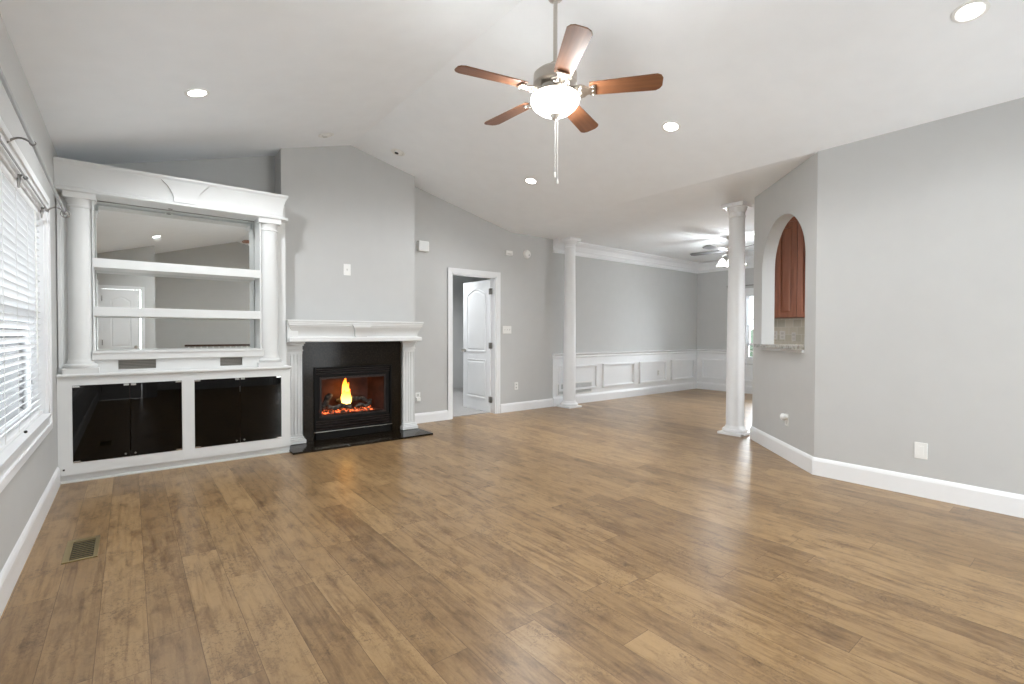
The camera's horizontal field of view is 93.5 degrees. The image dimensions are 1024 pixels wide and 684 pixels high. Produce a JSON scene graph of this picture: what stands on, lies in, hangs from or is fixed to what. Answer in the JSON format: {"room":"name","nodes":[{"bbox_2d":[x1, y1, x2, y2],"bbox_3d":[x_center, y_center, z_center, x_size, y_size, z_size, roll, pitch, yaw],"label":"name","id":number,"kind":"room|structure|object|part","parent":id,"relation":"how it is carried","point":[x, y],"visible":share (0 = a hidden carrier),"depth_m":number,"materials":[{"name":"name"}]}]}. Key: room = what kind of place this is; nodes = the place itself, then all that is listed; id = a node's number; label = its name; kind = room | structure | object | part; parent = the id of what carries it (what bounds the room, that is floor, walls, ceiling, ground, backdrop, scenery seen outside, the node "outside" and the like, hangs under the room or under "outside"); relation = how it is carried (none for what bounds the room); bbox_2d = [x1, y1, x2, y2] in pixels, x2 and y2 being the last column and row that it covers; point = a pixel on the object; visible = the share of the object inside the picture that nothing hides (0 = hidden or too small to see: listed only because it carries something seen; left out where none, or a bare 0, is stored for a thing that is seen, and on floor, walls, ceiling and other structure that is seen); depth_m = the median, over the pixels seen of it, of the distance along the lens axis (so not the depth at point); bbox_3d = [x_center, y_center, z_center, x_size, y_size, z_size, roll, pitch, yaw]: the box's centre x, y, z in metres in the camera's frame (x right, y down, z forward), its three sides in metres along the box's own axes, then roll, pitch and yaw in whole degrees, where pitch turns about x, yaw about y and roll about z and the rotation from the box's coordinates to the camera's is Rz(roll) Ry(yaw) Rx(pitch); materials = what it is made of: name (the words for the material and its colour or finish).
{"room":"living room","nodes":[
{"label":"living room","id":0,"kind":"room"},
{"bbox_2d":[0,14,57,571],"bbox_3d":[-1.535,-0.167,1.099,0.134,2.690,8.235,-1,1,-38],"label":"wall","id":1,"kind":"structure","parent":0,"point":[21,495],"depth_m":2.76,"materials":[{"name":"beige paint"}]},
{"bbox_2d":[0,135,48,217],"bbox_3d":[-2.545,-0.854,2.497,0.045,0.090,1.900,-1,1,-38],"label":"curtain rod","id":2,"kind":"object","parent":1,"relation":"attached to","point":[18,178],"visible":0.96,"depth_m":2.52,"materials":[{"name":"silver metal"}]},
{"bbox_2d":[0,117,52,492],"bbox_3d":[-2.657,-0.179,2.523,0.180,1.600,2.060,-1,1,-38],"label":"window","id":3,"kind":"structure","parent":1,"relation":"in","point":[13,457],"depth_m":3.01,"materials":[{"name":"white paint"}]},
{"bbox_3d":[-2.673,0.161,2.516,0.004,0.590,1.730,-1,1,-38],"label":"glass pane","id":4,"kind":"part","parent":3,"relation":"part of","materials":[{"name":"glass"}]},
{"bbox_3d":[-2.686,-0.179,2.499,0.065,1.360,1.820,-1,1,-38],"label":"sash","id":5,"kind":"part","parent":3,"relation":"part of","materials":[{"name":"white paint"}]},
{"bbox_2d":[0,160,42,451],"bbox_3d":[-2.635,-0.181,2.540,0.065,1.354,1.812,-1,1,-38],"label":"window blind","id":6,"kind":"object","parent":3,"relation":"attached to","point":[19,216],"visible":0.99,"depth_m":2.65,"materials":[{"name":"white plastic"}]},
{"bbox_3d":[-2.640,0.485,2.548,0.050,0.022,1.812,-1,1,-38],"label":"rail","id":7,"kind":"part","parent":6,"relation":"part of","materials":[{"name":"white plastic"}]},
{"bbox_2d":[0,467,59,617],"bbox_3d":[-1.696,1.097,1.439,0.016,0.150,5.990,-1,1,-38],"label":"baseboard","id":8,"kind":"structure","parent":1,"relation":"attached to","point":[10,573],"depth_m":2.54,"materials":[{"name":"white paint"}]},
{"bbox_2d":[0,67,70,217],"bbox_3d":[-2.364,-0.918,2.339,0.134,0.152,2.831,-1,1,-38],"label":"curtain rod","id":9,"kind":"object","parent":1,"relation":"attached to","point":[4,82],"visible":0.94,"depth_m":2.25,"materials":[{"name":"silver metal"}]},
{"bbox_2d":[275,145,414,419],"bbox_3d":[-1.924,-0.602,5.717,1.559,3.400,0.267,-1,1,-38],"label":"wall","id":10,"kind":"structure","parent":0,"point":[344,204],"depth_m":5.55,"materials":[{"name":"beige paint"}]},
{"bbox_2d":[343,264,350,275],"bbox_3d":[-1.899,-0.833,5.553,0.082,0.130,0.014,-1,1,-38],"label":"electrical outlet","id":11,"kind":"object","parent":10,"relation":"attached to","point":[346,267],"visible":1,"depth_m":5.56,"materials":[{"name":"white plastic"}]},
{"bbox_2d":[105,156,696,415],"bbox_3d":[0.072,-0.628,7.548,10.411,3.400,0.120,-1,1,-38],"label":"wall","id":12,"kind":"structure","parent":0,"point":[620,307],"depth_m":7.54,"materials":[{"name":"beige paint"}]},
{"bbox_2d":[415,392,420,400],"bbox_3d":[-1.247,0.733,6.423,0.072,0.115,0.040,-1,1,-38],"label":"wall outlet","id":13,"kind":"object","parent":12,"relation":"attached to","point":[417,395],"visible":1,"depth_m":6.41,"materials":[{"name":"white plastic"}]},
{"bbox_2d":[417,240,428,251],"bbox_3d":[-1.185,-1.274,6.421,0.150,0.135,0.062,-1,1,-38],"label":"wall speaker","id":14,"kind":"object","parent":12,"relation":"attached to","point":[423,246],"visible":1,"depth_m":6.39,"materials":[{"name":"white plastic"}]},
{"bbox_2d":[420,241,427,250],"bbox_3d":[-1.166,-1.274,6.398,0.126,0.111,0.002,-1,1,-38],"label":"grille","id":15,"kind":"object","parent":14,"relation":"attached to","point":[423,244],"depth_m":6.40,"materials":[{"name":"white paint"}]},
{"bbox_2d":[415,410,447,423],"bbox_3d":[-1.136,1.019,6.533,0.645,0.135,0.016,-1,1,-38],"label":"baseboard","id":16,"kind":"structure","parent":12,"relation":"attached to","point":[425,417],"depth_m":6.56,"materials":[{"name":"white paint"}]},
{"bbox_2d":[448,267,500,419],"bbox_3d":[-0.802,0.014,7.324,0.910,2.120,0.873,-1,1,-38],"label":"door","id":17,"kind":"structure","parent":12,"relation":"in","point":[481,299],"depth_m":7.37,"materials":[{"name":"white paint"}]},
{"bbox_2d":[503,326,510,333],"bbox_3d":[-0.072,-0.187,7.356,0.164,0.118,0.014,-1,1,-38],"label":"light switch","id":18,"kind":"object","parent":12,"relation":"attached to","point":[506,329],"visible":1,"depth_m":7.35,"materials":[{"name":"white plastic"}]},
{"bbox_2d":[505,250,512,255],"bbox_3d":[-0.045,-1.355,7.341,0.124,0.070,0.036,-1,1,-38],"label":"sensor","id":19,"kind":"object","parent":12,"relation":"attached to","point":[510,253],"visible":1,"depth_m":7.32,"materials":[{"name":"white plastic"}]},
{"bbox_2d":[514,382,517,389],"bbox_3d":[0.067,0.683,7.486,0.072,0.115,0.008,-1,1,-38],"label":"wall outlet","id":20,"kind":"object","parent":12,"relation":"attached to","point":[515,383],"visible":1,"depth_m":7.48,"materials":[{"name":"white plastic"}]},
{"bbox_2d":[523,250,530,258],"bbox_3d":[0.243,-1.380,7.565,0.140,0.140,0.042,-1,1,-38],"label":"smoke detector","id":21,"kind":"object","parent":12,"relation":"attached to","point":[526,253],"visible":1,"depth_m":7.54,"materials":[{"name":"white plastic"}]},
{"bbox_2d":[557,381,591,395],"bbox_3d":[1.087,0.792,8.277,0.860,0.210,0.016,-1,1,-38],"label":"air vent","id":22,"kind":"object","parent":12,"relation":"attached to","point":[582,383],"visible":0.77,"depth_m":8.36,"materials":[{"name":"white plastic"}]},
{"bbox_2d":[553,353,696,396],"bbox_3d":[2.384,0.638,9.323,4.365,0.820,0.012,-1,1,-38],"label":"trim","id":23,"kind":"structure","parent":12,"relation":"attached to","point":[614,374],"depth_m":9.20,"materials":[{"name":"white paint"}]},
{"bbox_2d":[500,381,752,412],"bbox_3d":[2.780,0.995,7.950,5.433,0.155,2.665,-1,1,-38],"label":"baseboard","id":24,"kind":"structure","parent":12,"relation":"attached to","point":[607,395],"depth_m":8.95,"materials":[{"name":"white paint"}]},
{"bbox_2d":[552,349,726,358],"bbox_3d":[2.682,0.224,8.934,4.375,0.082,0.980,-1,1,-38],"label":"trim","id":25,"kind":"structure","parent":12,"relation":"attached to","point":[654,352],"depth_m":9.36,"materials":[{"name":"white paint"}]},
{"bbox_2d":[553,238,753,273],"bbox_3d":[3.214,-1.580,8.246,4.365,0.215,2.665,-1,1,-38],"label":"trim","id":26,"kind":"structure","parent":12,"relation":"attached to","point":[582,249],"depth_m":9.30,"materials":[{"name":"white paint"}]},
{"bbox_2d":[453,387,489,416],"bbox_3d":[-1.222,1.086,8.713,3.700,0.086,3.265,-1,1,-38],"label":"floor","id":27,"kind":"structure","parent":0,"point":[459,409],"depth_m":7.70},
{"bbox_2d":[453,275,490,387],"bbox_3d":[-1.241,-0.299,8.637,3.800,2.700,3.220,-1,1,-38],"label":"wall","id":28,"kind":"structure","parent":0,"point":[458,281],"depth_m":10.62,"materials":[{"name":"beige paint"}]},
{"bbox_2d":[0,389,1023,683],"bbox_3d":[2.548,1.172,4.366,10.600,0.080,8.235,-1,1,-38],"label":"floor","id":29,"kind":"structure","parent":0,"point":[628,540],"depth_m":2.49,"materials":[{"name":"laminate"}]},
{"bbox_2d":[61,535,100,563],"bbox_3d":[-2.383,1.146,2.672,0.144,0.006,0.345,-1,1,-38],"label":"floor vent","id":30,"kind":"object","parent":29,"relation":"in","point":[88,547],"visible":1,"depth_m":2.66,"materials":[{"name":"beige metal"}]},
{"bbox_2d":[56,365,290,483],"bbox_3d":[-3.084,0.679,4.554,1.718,0.872,0.652,-1,1,-38],"label":"media cabinet","id":31,"kind":"object","parent":29,"relation":"on","point":[110,424],"visible":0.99,"depth_m":4.22,"materials":[{"name":"white paint"}]},
{"bbox_3d":[-3.362,0.657,3.954,0.358,0.614,0.006,-1,1,-38],"label":"glass door","id":32,"kind":"part","parent":31,"relation":"part of","materials":[{"name":"black glass"}]},
{"bbox_3d":[-3.079,0.654,4.179,0.358,0.614,0.006,-1,1,-38],"label":"glass door","id":33,"kind":"part","parent":31,"relation":"part of","materials":[{"name":"black glass"}]},
{"bbox_2d":[53,156,287,374],"bbox_3d":[-3.076,-0.600,4.521,1.711,1.688,0.677,-1,1,-38],"label":"hutch","id":34,"kind":"object","parent":31,"relation":"on","point":[156,272],"visible":1,"depth_m":4.34,"materials":[{"name":"white paint"}]},
{"bbox_2d":[118,359,155,368],"bbox_3d":[-3.215,0.190,4.138,0.255,0.079,0.017,-1,1,-38],"label":"speaker grille","id":35,"kind":"object","parent":34,"relation":"attached to","point":[133,363],"depth_m":4.13,"materials":[{"name":"grey"}]},
{"bbox_3d":[-3.003,-1.321,4.405,1.693,0.242,0.418,-1,1,-38],"label":"cornice","id":36,"kind":"part","parent":34,"relation":"part of","materials":[{"name":"white paint"}]},
{"bbox_2d":[94,201,254,349],"bbox_3d":[-3.094,-0.575,4.510,1.230,1.282,0.015,-1,1,-38],"label":"mirror","id":37,"kind":"object","parent":34,"relation":"attached to","point":[123,231],"depth_m":4.46,"materials":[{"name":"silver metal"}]},
{"bbox_2d":[93,258,259,279],"bbox_3d":[-3.009,-0.656,4.404,1.230,0.075,0.258,-1,1,-38],"label":"shelf","id":38,"kind":"object","parent":34,"relation":"attached to","point":[100,265],"depth_m":4.31,"materials":[{"name":"white paint"}]},
{"bbox_2d":[94,307,259,319],"bbox_3d":[-3.010,-0.258,4.411,1.230,0.075,0.258,-1,1,-38],"label":"shelf","id":39,"kind":"object","parent":34,"relation":"attached to","point":[100,313],"depth_m":4.32,"materials":[{"name":"white paint"}]},
{"bbox_2d":[220,357,241,365],"bbox_3d":[-2.666,0.183,4.574,0.183,0.079,0.017,-1,1,-38],"label":"speaker grille","id":40,"kind":"object","parent":34,"relation":"attached to","point":[224,361],"depth_m":4.57,"materials":[{"name":"grey"}]},
{"bbox_3d":[-2.722,0.650,4.462,0.358,0.614,0.006,-1,1,-38],"label":"glass door","id":41,"kind":"part","parent":31,"relation":"part of","materials":[{"name":"black glass"}]},
{"bbox_3d":[-2.438,0.647,4.687,0.358,0.614,0.006,-1,1,-38],"label":"glass door","id":42,"kind":"part","parent":31,"relation":"part of","materials":[{"name":"black glass"}]},
{"bbox_2d":[289,428,432,454],"bbox_3d":[-1.702,1.094,5.433,1.560,0.020,0.504,-1,1,-38],"label":"hearth slab","id":43,"kind":"object","parent":29,"relation":"on","point":[356,440],"visible":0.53,"depth_m":5.31,"materials":[{"name":"black stone"}]},
{"bbox_2d":[302,341,400,441],"bbox_3d":[-1.833,0.535,5.599,1.142,1.089,0.063,-1,1,-38],"label":"fireplace surround","id":44,"kind":"object","parent":43,"relation":"on","point":[362,353],"visible":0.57,"depth_m":5.49,"materials":[{"name":"black stone"}]},
{"bbox_2d":[314,364,391,440],"bbox_3d":[-1.912,0.675,5.689,0.907,0.802,0.333,-1,1,-38],"label":"gas fireplace","id":45,"kind":"object","parent":43,"relation":"on","point":[374,382],"visible":0.99,"depth_m":5.67,"materials":[{"name":"black metal"}]},
{"bbox_2d":[335,397,352,402],"bbox_3d":[-1.993,0.690,5.754,0.224,0.089,0.073,-1,1,-38],"label":"log","id":46,"kind":"object","parent":45,"relation":"in","point":[337,400],"visible":0.31,"depth_m":5.69,"materials":[{"name":"wood"}]},
{"bbox_2d":[322,405,372,414],"bbox_3d":[-1.939,0.793,5.665,0.612,0.034,0.170,-1,1,-38],"label":"embers","id":47,"kind":"object","parent":45,"relation":"in","point":[370,407],"visible":0.91,"depth_m":5.63,"materials":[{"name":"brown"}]},
{"bbox_2d":[322,393,332,410],"bbox_3d":[-2.135,0.688,5.539,0.087,0.189,0.198,0,1,15],"label":"log","id":48,"kind":"object","parent":47,"relation":"on","point":[325,403],"visible":0.86,"depth_m":5.52,"materials":[{"name":"grey wood"}]},
{"bbox_2d":[328,403,351,409],"bbox_3d":[-1.984,0.745,5.550,0.261,0.079,0.055,-1,1,-38],"label":"log","id":49,"kind":"object","parent":47,"relation":"on","point":[342,405],"visible":1,"depth_m":5.53,"materials":[{"name":"grey wood"}]},
{"bbox_2d":[341,378,351,403],"bbox_3d":[-1.947,0.570,5.652,0.083,0.310,0.119,0,1,15],"label":"flame","id":50,"kind":"object","parent":47,"relation":"on","point":[346,398],"visible":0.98,"depth_m":5.63,"materials":[{"name":"yellow"}]},
{"bbox_2d":[351,395,371,402],"bbox_3d":[-1.810,0.691,5.797,0.254,0.127,0.073,-1,1,-43],"label":"log","id":51,"kind":"object","parent":47,"relation":"on","point":[354,398],"visible":0.88,"depth_m":5.77,"materials":[{"name":"grey wood"}]},
{"bbox_2d":[355,402,371,407],"bbox_3d":[-1.766,0.747,5.725,0.200,0.063,0.046,-1,1,-41],"label":"log","id":52,"kind":"object","parent":47,"relation":"on","point":[368,403],"visible":1,"depth_m":5.71,"materials":[{"name":"grey wood"}]},
{"bbox_3d":[-1.825,0.614,5.566,0.772,0.450,0.012,-1,1,-38],"label":"door trim","id":53,"kind":"part","parent":45,"relation":"part of","materials":[{"name":"brown metal"}]},
{"bbox_2d":[286,320,423,444],"bbox_3d":[-1.761,0.422,5.500,1.542,1.319,0.304,-1,1,-38],"label":"fireplace mantel","id":54,"kind":"object","parent":43,"relation":"on","point":[298,332],"visible":0.74,"depth_m":5.29,"materials":[{"name":"white paint"}]},
{"bbox_2d":[557,237,581,408],"bbox_3d":[0.947,-0.309,7.916,0.290,2.754,0.290,-1,1,-38],"label":"column","id":55,"kind":"structure","parent":29,"relation":"on","point":[569,339],"depth_m":7.83,"materials":[{"name":"white paint"}]},
{"bbox_2d":[717,201,752,436],"bbox_3d":[2.696,-0.269,5.800,0.290,2.754,0.290,-1,1,-38],"label":"column","id":56,"kind":"structure","parent":29,"relation":"on","point":[735,365],"depth_m":5.72,"materials":[{"name":"white paint"}]},
{"bbox_2d":[0,0,1023,262],"bbox_3d":[2.579,-1.925,4.348,10.720,0.885,8.260,-1,1,-38],"label":"ceiling","id":57,"kind":"structure","parent":0,"point":[754,89],"depth_m":3.51,"materials":[{"name":"paint"}]},
{"bbox_2d":[184,88,209,97],"bbox_3d":[-2.228,-1.762,3.412,0.152,0.047,0.157,-1,1,-43],"label":"recessed light","id":58,"kind":"object","parent":57,"relation":"in","point":[196,92],"visible":1,"depth_m":3.40,"materials":[{"name":"white plastic"}]},
{"bbox_2d":[318,133,333,137],"bbox_3d":[-1.923,-2.135,4.987,0.152,0.056,0.157,-1,1,-43],"label":"recessed light","id":59,"kind":"object","parent":57,"relation":"in","point":[323,135],"visible":0.99,"depth_m":4.96,"materials":[{"name":"white plastic"}]},
{"bbox_2d":[391,148,404,155],"bbox_3d":[-1.304,-2.166,5.510,0.155,0.047,0.157,0,1,-8],"label":"recessed light","id":60,"kind":"object","parent":57,"relation":"in","point":[397,152],"visible":1,"depth_m":5.49,"materials":[{"name":"white plastic"}]},
{"bbox_2d":[524,177,537,183],"bbox_3d":[0.219,-1.868,5.591,0.153,0.040,0.157,-1,1,-34],"label":"recessed light","id":61,"kind":"object","parent":57,"relation":"in","point":[528,180],"visible":1,"depth_m":5.58,"materials":[{"name":"white plastic"}]},
{"bbox_2d":[455,0,662,183],"bbox_3d":[0.227,-1.572,2.923,1.198,1.235,1.168,-1,1,-38],"label":"ceiling fan","id":62,"kind":"object","parent":57,"relation":"hanging from","point":[557,94],"visible":1,"depth_m":2.80,"materials":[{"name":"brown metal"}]},
{"bbox_3d":[-0.117,-1.504,2.730,0.417,0.006,0.132,0,13,-24],"label":"blade","id":63,"kind":"part","parent":62,"relation":"part of","materials":[{"name":"brown wood"}]},
{"bbox_3d":[-0.020,-1.512,3.206,0.132,0.006,0.417,-17,12,-41],"label":"blade","id":64,"kind":"part","parent":62,"relation":"part of","materials":[{"name":"brown wood"}]},
{"bbox_3d":[0.152,-1.499,3.021,0.109,0.045,0.163,-1,1,-38],"label":"blade arm","id":65,"kind":"part","parent":62,"relation":"part of","materials":[{"name":"silver metal"}]},
{"bbox_3d":[0.113,-1.496,2.833,0.168,0.045,0.109,-1,1,-38],"label":"blade arm","id":66,"kind":"part","parent":62,"relation":"part of","materials":[{"name":"silver metal"}]},
{"bbox_3d":[0.259,-1.424,2.903,0.296,0.113,0.296,-1,1,-38],"label":"lamp shade","id":67,"kind":"part","parent":62,"relation":"part of","materials":[{"name":"white glass"}]},
{"bbox_3d":[0.278,-1.494,2.743,0.110,0.045,0.160,0,1,-6],"label":"blade arm","id":68,"kind":"part","parent":62,"relation":"part of","materials":[{"name":"silver metal"}]},
{"bbox_3d":[0.306,-1.499,2.491,0.132,0.006,0.417,12,0,-6],"label":"blade","id":69,"kind":"part","parent":62,"relation":"part of","materials":[{"name":"brown wood"}]},
{"bbox_3d":[0.463,-1.511,3.261,0.132,0.006,0.417,-13,-6,29],"label":"blade","id":70,"kind":"part","parent":62,"relation":"part of","materials":[{"name":"brown wood"}]},
{"bbox_3d":[0.416,-1.496,2.869,0.160,0.045,0.110,0,1,12],"label":"blade arm","id":71,"kind":"part","parent":62,"relation":"part of","materials":[{"name":"silver metal"}]},
{"bbox_3d":[0.665,-1.503,2.819,0.417,0.006,0.132,0,-11,12],"label":"blade","id":72,"kind":"part","parent":62,"relation":"part of","materials":[{"name":"brown wood"}]},
{"bbox_2d":[661,121,680,131],"bbox_3d":[1.361,-1.844,4.127,0.153,0.040,0.157,-1,1,-34],"label":"recessed light","id":73,"kind":"object","parent":57,"relation":"in","point":[669,126],"visible":1,"depth_m":4.12,"materials":[{"name":"white plastic"}]},
{"bbox_2d":[690,236,753,266],"bbox_3d":[3.447,-1.409,7.655,1.241,0.534,1.249,-1,1,-38],"label":"ceiling fan","id":74,"kind":"object","parent":57,"relation":"hanging from","point":[721,262],"visible":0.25,"depth_m":7.66,"materials":[{"name":"silver metal"}]},
{"bbox_3d":[3.210,-1.456,7.896,0.570,0.012,0.130,1,-11,41],"label":"blade","id":75,"kind":"part","parent":74,"relation":"part of","materials":[{"name":"grey"}]},
{"bbox_3d":[3.170,-1.449,7.468,0.570,0.012,0.130,0,-11,-31],"label":"blade","id":76,"kind":"part","parent":74,"relation":"part of","materials":[{"name":"grey"}]},
{"bbox_3d":[3.360,-1.275,7.713,0.164,0.105,0.164,-1,1,-38],"label":"lamp shade","id":77,"kind":"part","parent":74,"relation":"part of","materials":[{"name":"white glass"}]},
{"bbox_2d":[951,0,989,22],"bbox_3d":[2.521,-1.818,2.652,0.153,0.040,0.157,-1,1,-34],"label":"recessed light","id":78,"kind":"object","parent":57,"relation":"in","point":[972,10],"visible":1,"depth_m":2.65,"materials":[{"name":"white plastic"}]},
{"bbox_2d":[697,268,753,364],"bbox_3d":[5.014,-0.328,9.603,0.120,2.755,2.815,-1,1,-38],"label":"wall","id":79,"kind":"structure","parent":0,"point":[712,290],"depth_m":10.36,"materials":[{"name":"beige paint"}]},
{"bbox_2d":[697,353,752,385],"bbox_3d":[4.917,0.639,9.632,0.012,0.820,2.653,-1,1,-38],"label":"trim","id":80,"kind":"structure","parent":79,"relation":"attached to","point":[717,369],"depth_m":10.34,"materials":[{"name":"white paint"}]},
{"bbox_2d":[745,288,753,363],"bbox_3d":[5.147,-0.317,9.412,0.150,1.530,1.300,-1,1,-38],"label":"window","id":81,"kind":"structure","parent":79,"relation":"in","point":[748,360],"depth_m":9.83,"materials":[{"name":"white paint"}]},
{"bbox_3d":[5.165,-0.317,9.426,0.065,1.340,1.110,-1,1,-38],"label":"sash","id":82,"kind":"part","parent":81,"relation":"part of","materials":[{"name":"white paint"}]},
{"bbox_2d":[746,293,753,326],"bbox_3d":[5.126,-0.642,9.389,0.026,0.680,1.102,-1,1,-38],"label":"window blind","id":83,"kind":"object","parent":81,"relation":"attached to","point":[749,295],"visible":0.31,"depth_m":9.77,"materials":[{"name":"white plastic"}]},
{"bbox_2d":[752,152,817,456],"bbox_3d":[2.739,-0.262,4.802,0.130,2.775,1.395,0,1,7],"label":"wall","id":84,"kind":"structure","parent":0,"point":[783,382],"depth_m":4.75,"materials":[{"name":"beige paint"}]},
{"bbox_2d":[759,347,803,352],"bbox_3d":[2.726,0.077,4.785,0.150,0.027,0.959,0,1,7],"label":"trim","id":85,"kind":"structure","parent":84,"relation":"attached to","point":[760,348],"depth_m":4.68,"materials":[{"name":"white paint"}]},
{"bbox_2d":[754,344,803,349],"bbox_3d":[2.798,0.047,4.776,0.405,0.032,0.959,0,1,7],"label":"countertop","id":86,"kind":"structure","parent":85,"relation":"on","point":[778,346],"depth_m":4.67,"materials":[{"name":"grey stone"}]},
{"bbox_2d":[780,413,788,425],"bbox_3d":[2.622,0.748,4.649,0.060,0.120,0.072,0,1,7],"label":"wall outlet","id":87,"kind":"object","parent":84,"relation":"attached to","point":[783,416],"visible":1,"depth_m":4.62,"materials":[{"name":"white plastic"}]},
{"bbox_2d":[814,97,1023,494],"bbox_3d":[3.816,-0.224,2.683,0.130,2.775,3.764,-1,1,-38],"label":"wall","id":88,"kind":"structure","parent":0,"point":[920,263],"depth_m":3.55,"materials":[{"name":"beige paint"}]},
{"bbox_2d":[750,426,1023,517],"bbox_3d":[3.497,1.079,3.205,0.872,0.150,4.876,0,1,-25],"label":"baseboard","id":89,"kind":"structure","parent":88,"relation":"attached to","point":[1002,502],"depth_m":3.66,"materials":[{"name":"white paint"}]},
{"bbox_2d":[914,442,927,459],"bbox_3d":[3.032,0.806,3.574,0.008,0.120,0.076,-1,1,-38],"label":"wall plate","id":90,"kind":"object","parent":88,"relation":"attached to","point":[920,449],"visible":1,"depth_m":3.57,"materials":[{"name":"white plastic"}]},
{"bbox_3d":[5.205,-0.244,4.683,0.120,2.755,5.170,-1,1,-38],"label":"wall","id":91,"kind":"structure","parent":0,"visible":0},
{"bbox_2d":[780,331,784,339],"bbox_3d":[3.655,-0.091,6.514,0.008,0.115,0.072,-1,1,-38],"label":"wall outlet","id":92,"kind":"object","parent":91,"relation":"attached to","point":[782,333],"visible":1,"depth_m":6.51,"materials":[{"name":"white plastic"}]},
{"bbox_2d":[774,318,804,344],"bbox_3d":[4.024,-0.051,6.067,0.011,0.515,1.500,-1,1,-38],"label":"backsplash","id":93,"kind":"structure","parent":91,"relation":"attached to","point":[789,325],"depth_m":6.44,"materials":[{"name":"tile"}]},
{"bbox_2d":[774,216,805,318],"bbox_3d":[3.827,-0.961,6.021,0.358,1.304,1.300,-1,1,-38],"label":"upper cabinet","id":94,"kind":"object","parent":91,"relation":"attached to","point":[789,299],"visible":0.28,"depth_m":6.14,"materials":[{"name":"brown wood"}]},
{"bbox_3d":[3.519,-0.921,6.186,0.020,1.210,0.260,-1,1,-38],"label":"door","id":95,"kind":"part","parent":94,"relation":"part of","materials":[{"name":"brown wood"}]},
{"bbox_3d":[3.520,-0.921,6.187,0.014,1.076,0.126,-1,1,-38],"label":"raised panel","id":96,"kind":"part","parent":94,"relation":"part of","materials":[{"name":"brown wood"}]},
{"bbox_3d":[3.684,-0.917,5.979,0.020,1.210,0.260,-1,1,-38],"label":"door","id":97,"kind":"part","parent":94,"relation":"part of","materials":[{"name":"brown wood"}]},
{"bbox_3d":[3.685,-0.917,5.979,0.014,1.076,0.126,-1,1,-38],"label":"raised panel","id":98,"kind":"part","parent":94,"relation":"part of","materials":[{"name":"brown wood"}]},
{"bbox_2d":[792,332,795,340],"bbox_3d":[3.742,-0.069,6.404,0.008,0.115,0.050,-1,1,-38],"label":"wall outlet","id":99,"kind":"object","parent":91,"relation":"attached to","point":[793,333],"visible":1,"depth_m":6.40,"materials":[{"name":"white plastic"}]},
{"label":"outside","id":100,"kind":"structure","parent":0,"visible":0},
{"bbox_3d":[10.824,1.444,13.729,14.000,0.100,20.000,-1,1,-38],"label":"lawn","id":101,"kind":"structure","parent":100,"visible":0},
{"bbox_2d":[749,329,752,356],"bbox_3d":[7.588,0.325,11.734,1.815,1.422,7.938,-1,1,-38],"label":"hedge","id":102,"kind":"object","parent":101,"relation":"on","point":[751,332],"visible":0.02,"depth_m":12.74,"materials":[{"name":"green plant"}]}
]}

